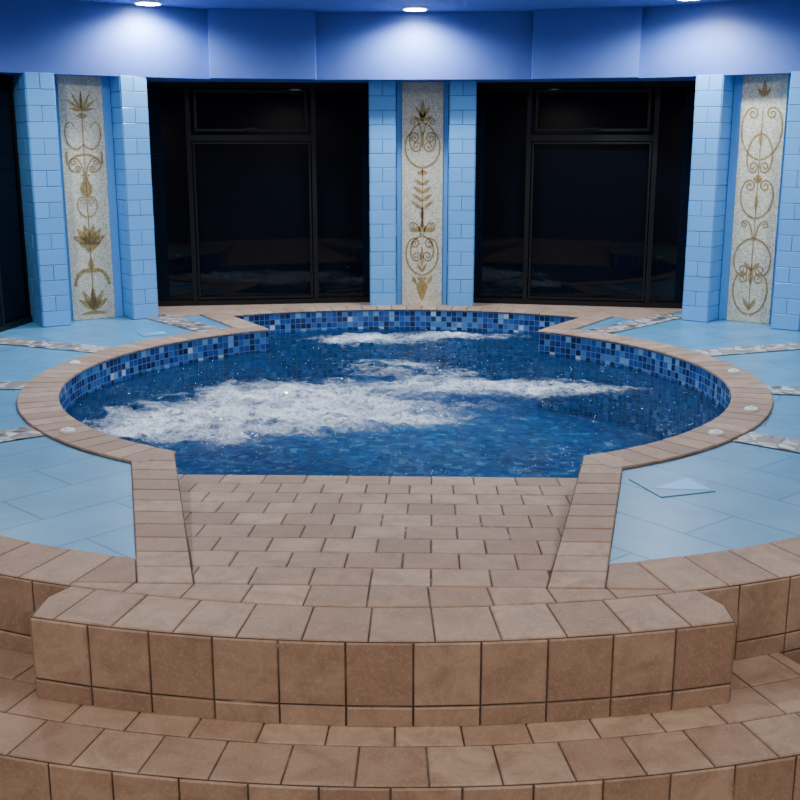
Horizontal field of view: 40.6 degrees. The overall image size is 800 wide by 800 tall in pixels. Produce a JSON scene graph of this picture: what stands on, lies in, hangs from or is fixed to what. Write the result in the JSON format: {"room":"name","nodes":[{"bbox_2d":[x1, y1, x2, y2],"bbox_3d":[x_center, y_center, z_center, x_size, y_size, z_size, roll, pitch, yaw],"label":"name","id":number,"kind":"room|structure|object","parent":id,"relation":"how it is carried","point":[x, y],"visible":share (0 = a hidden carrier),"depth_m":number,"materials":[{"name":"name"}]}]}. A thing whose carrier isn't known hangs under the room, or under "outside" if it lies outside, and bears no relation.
{"room":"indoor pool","nodes":[
{"label":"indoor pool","id":0,"kind":"room"},
{"bbox_2d":[0,295,799,564],"bbox_3d":[0.002,-0.263,7.252,7.169,0.006,7.169,-11,17,-40],"label":"pool deck","id":1,"kind":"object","parent":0,"point":[53,493],"visible":0.9,"depth_m":4.85,"materials":[{"name":"blue tile"}]},
{"bbox_2d":[0,73,32,331],"bbox_3d":[-3.206,-1.363,7.673,0.115,1.950,2.180,2,13,9],"label":"frame","id":2,"kind":"object","parent":1,"relation":"on","point":[4,326],"visible":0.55,"depth_m":8.60,"materials":[{"name":"brown metal"}]},
{"bbox_2d":[0,80,28,322],"bbox_3d":[-3.225,-1.364,7.676,0.013,1.910,2.160,2,13,9],"label":"glass","id":3,"kind":"object","parent":2,"relation":"attached to","point":[12,264],"visible":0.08,"depth_m":8.54,"materials":[{"name":"black glass"}]},
{"bbox_2d":[12,72,70,326],"bbox_3d":[-2.891,-1.593,8.659,0.227,1.952,0.551,-8,16,-31],"label":"pilaster","id":4,"kind":"object","parent":1,"relation":"on","point":[34,92],"visible":0.89,"depth_m":8.45,"materials":[{"name":"blue tile"}]},
{"bbox_2d":[54,76,122,319],"bbox_3d":[-2.566,-1.634,8.829,0.498,1.950,0.063,-8,16,-31],"label":"mosaic panel","id":5,"kind":"object","parent":1,"relation":"on","point":[83,104],"visible":0.98,"depth_m":8.81,"materials":[{"name":"beige tile"}]},
{"bbox_2d":[109,75,158,319],"bbox_3d":[-2.269,-1.683,9.041,0.226,1.952,0.551,-8,15,-31],"label":"pilaster","id":6,"kind":"object","parent":1,"relation":"on","point":[128,94],"visible":0.88,"depth_m":8.82,"materials":[{"name":"blue tile"}]},
{"bbox_2d":[137,330,169,336],"bbox_3d":[-1.900,-0.512,8.315,0.200,0.006,0.200,-7,15,-27],"label":"lid","id":7,"kind":"object","parent":1,"relation":"on","point":[161,332],"visible":1,"depth_m":8.29,"materials":[{"name":"blue tile"}]},
{"bbox_2d":[147,82,369,305],"bbox_3d":[-1.311,-1.828,9.655,2.180,1.950,0.115,-2,13,-8],"label":"frame","id":8,"kind":"object","parent":1,"relation":"on","point":[278,299],"visible":0.8,"depth_m":9.54,"materials":[{"name":"brown metal"}]},
{"bbox_2d":[244,127,257,129],"bbox_3d":[-1.302,-2.376,9.460,0.120,0.025,0.025,-2,13,-8],"label":"handle","id":9,"kind":"object","parent":8,"relation":"attached to","point":[250,128],"visible":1,"depth_m":9.45,"materials":[{"name":"brown metal"}]},
{"bbox_2d":[147,87,369,300],"bbox_3d":[-1.314,-1.832,9.673,2.160,1.910,0.013,-2,13,-8],"label":"glass","id":10,"kind":"object","parent":8,"relation":"attached to","point":[253,199],"visible":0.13,"depth_m":9.68,"materials":[{"name":"black glass"}]},
{"bbox_2d":[369,81,396,305],"bbox_3d":[-0.148,-1.825,9.647,0.237,1.952,0.301,0,13,2],"label":"pilaster","id":11,"kind":"object","parent":1,"relation":"on","point":[382,94],"visible":0.98,"depth_m":9.49,"materials":[{"name":"blue tile"}]},
{"bbox_2d":[397,82,448,304],"bbox_3d":[0.199,-1.823,9.635,0.448,1.950,0.063,0,13,2],"label":"mosaic panel","id":12,"kind":"object","parent":1,"relation":"on","point":[422,107],"visible":1,"depth_m":9.60,"materials":[{"name":"beige tile"}]},
{"bbox_2d":[447,81,476,306],"bbox_3d":[0.547,-1.820,9.626,0.236,1.952,0.301,0,13,2],"label":"pilaster","id":13,"kind":"object","parent":1,"relation":"on","point":[462,94],"visible":1,"depth_m":9.47,"materials":[{"name":"blue tile"}]},
{"bbox_2d":[473,81,695,308],"bbox_3d":[1.678,-1.807,9.566,2.180,1.950,0.115,3,13,11],"label":"frame","id":14,"kind":"object","parent":1,"relation":"on","point":[539,300],"visible":0.73,"depth_m":9.48,"materials":[{"name":"brown metal"}]},
{"bbox_2d":[473,86,695,302],"bbox_3d":[1.682,-1.811,9.584,2.160,1.910,0.013,3,13,11],"label":"glass","id":15,"kind":"object","parent":14,"relation":"attached to","point":[590,200],"visible":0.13,"depth_m":9.60,"materials":[{"name":"black glass"}]},
{"bbox_2d":[585,127,598,129],"bbox_3d":[1.665,-2.355,9.372,0.120,0.025,0.025,3,13,11],"label":"handle","id":16,"kind":"object","parent":14,"relation":"attached to","point":[591,128],"visible":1,"depth_m":9.36,"materials":[{"name":"brown metal"}]},
{"bbox_2d":[629,473,715,497],"bbox_3d":[1.155,0.361,4.590,0.260,0.006,0.260,-4,14,-18],"label":"lid","id":17,"kind":"object","parent":1,"relation":"on","point":[671,485],"visible":1,"depth_m":4.57,"materials":[{"name":"blue tile"}]},
{"bbox_2d":[682,74,734,321],"bbox_3d":[2.586,-1.649,8.897,0.227,1.952,0.551,9,16,35],"label":"pilaster","id":18,"kind":"object","parent":1,"relation":"on","point":[714,93],"visible":0.88,"depth_m":8.68,"materials":[{"name":"blue tile"}]},
{"bbox_2d":[719,74,790,323],"bbox_3d":[2.869,-1.596,8.667,0.498,1.950,0.063,9,16,35],"label":"mosaic panel","id":19,"kind":"object","parent":1,"relation":"on","point":[760,102],"visible":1,"depth_m":8.65,"materials":[{"name":"beige tile"}]},
{"bbox_2d":[771,71,799,330],"bbox_3d":[3.183,-1.551,8.479,0.227,1.952,0.551,9,16,35],"label":"pilaster","id":20,"kind":"object","parent":1,"relation":"on","point":[786,300],"visible":1,"depth_m":8.32,"materials":[{"name":"blue tile"}]},
{"bbox_2d":[75,0,738,11],"bbox_3d":[-0.078,-1.976,3.650,9.200,0.001,14.000,0,13,2],"label":"ceiling","id":21,"kind":"structure","parent":0,"point":[316,5],"depth_m":8.50,"materials":[{"name":"paint"}]},
{"bbox_2d":[133,0,162,5],"bbox_3d":[-1.951,-3.073,8.363,0.230,0.016,0.230,0,13,2],"label":"recessed light","id":22,"kind":"object","parent":21,"relation":"in","point":[138,2],"visible":1,"depth_m":8.32,"materials":[{"name":"white plastic"}]},
{"bbox_2d":[401,6,428,10],"bbox_3d":[0.121,-3.154,8.710,0.230,0.016,0.230,0,13,2],"label":"recessed light","id":23,"kind":"object","parent":21,"relation":"in","point":[423,8],"visible":1,"depth_m":8.66,"materials":[{"name":"white plastic"}]},
{"bbox_2d":[396,92,448,249],"bbox_3d":[0.050,-1.457,8.075,8.397,3.030,5.216,0,13,2],"label":"wall","id":24,"kind":"structure","parent":0,"point":[448,92],"depth_m":10.56,"materials":[{"name":"tile"}]},
{"bbox_2d":[0,0,211,81],"bbox_3d":[-2.582,-2.929,8.910,2.178,0.545,1.166,-7,15,-28],"label":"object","id":25,"kind":"structure","parent":24,"relation":"attached to","point":[58,37],"depth_m":8.43,"materials":[{"name":"paint"}]},
{"bbox_2d":[207,8,320,82],"bbox_3d":[-1.210,-3.013,9.265,1.104,0.542,0.970,-1,13,-3],"label":"trim","id":26,"kind":"structure","parent":24,"relation":"attached to","point":[245,45],"depth_m":8.86,"materials":[{"name":"paint"}]},
{"bbox_2d":[316,11,532,82],"bbox_3d":[0.210,-3.041,9.377,1.800,0.539,0.750,0,13,2],"label":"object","id":27,"kind":"structure","parent":24,"relation":"attached to","point":[483,46],"depth_m":9.01,"materials":[{"name":"paint"}]},
{"bbox_2d":[528,6,642,81],"bbox_3d":[1.621,-2.994,9.181,1.104,0.542,0.970,2,13,7],"label":"trim","id":28,"kind":"structure","parent":24,"relation":"attached to","point":[574,44],"depth_m":8.78,"materials":[{"name":"paint"}]},
{"bbox_2d":[637,0,799,80],"bbox_3d":[2.968,-2.890,8.745,2.178,0.545,1.166,8,16,32],"label":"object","id":29,"kind":"structure","parent":24,"relation":"attached to","point":[684,42],"depth_m":8.39,"materials":[{"name":"paint"}]},
{"label":"floor","id":30,"kind":"structure","parent":0,"visible":0},
{"bbox_2d":[16,305,773,588],"bbox_3d":[-0.032,0.169,6.694,5.700,0.654,6.370,0,13,2],"label":"hot tub","id":31,"kind":"object","parent":30,"relation":"on","point":[320,445],"visible":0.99,"depth_m":6.63,"materials":[{"name":"blue tile"}]},
{"bbox_2d":[0,536,799,799],"bbox_3d":[-0.067,0.624,4.637,6.898,0.547,3.608,0,13,2],"label":"tiled steps","id":32,"kind":"structure","parent":30,"relation":"on","point":[678,678],"depth_m":3.19,"materials":[{"name":"tile"}]}
]}

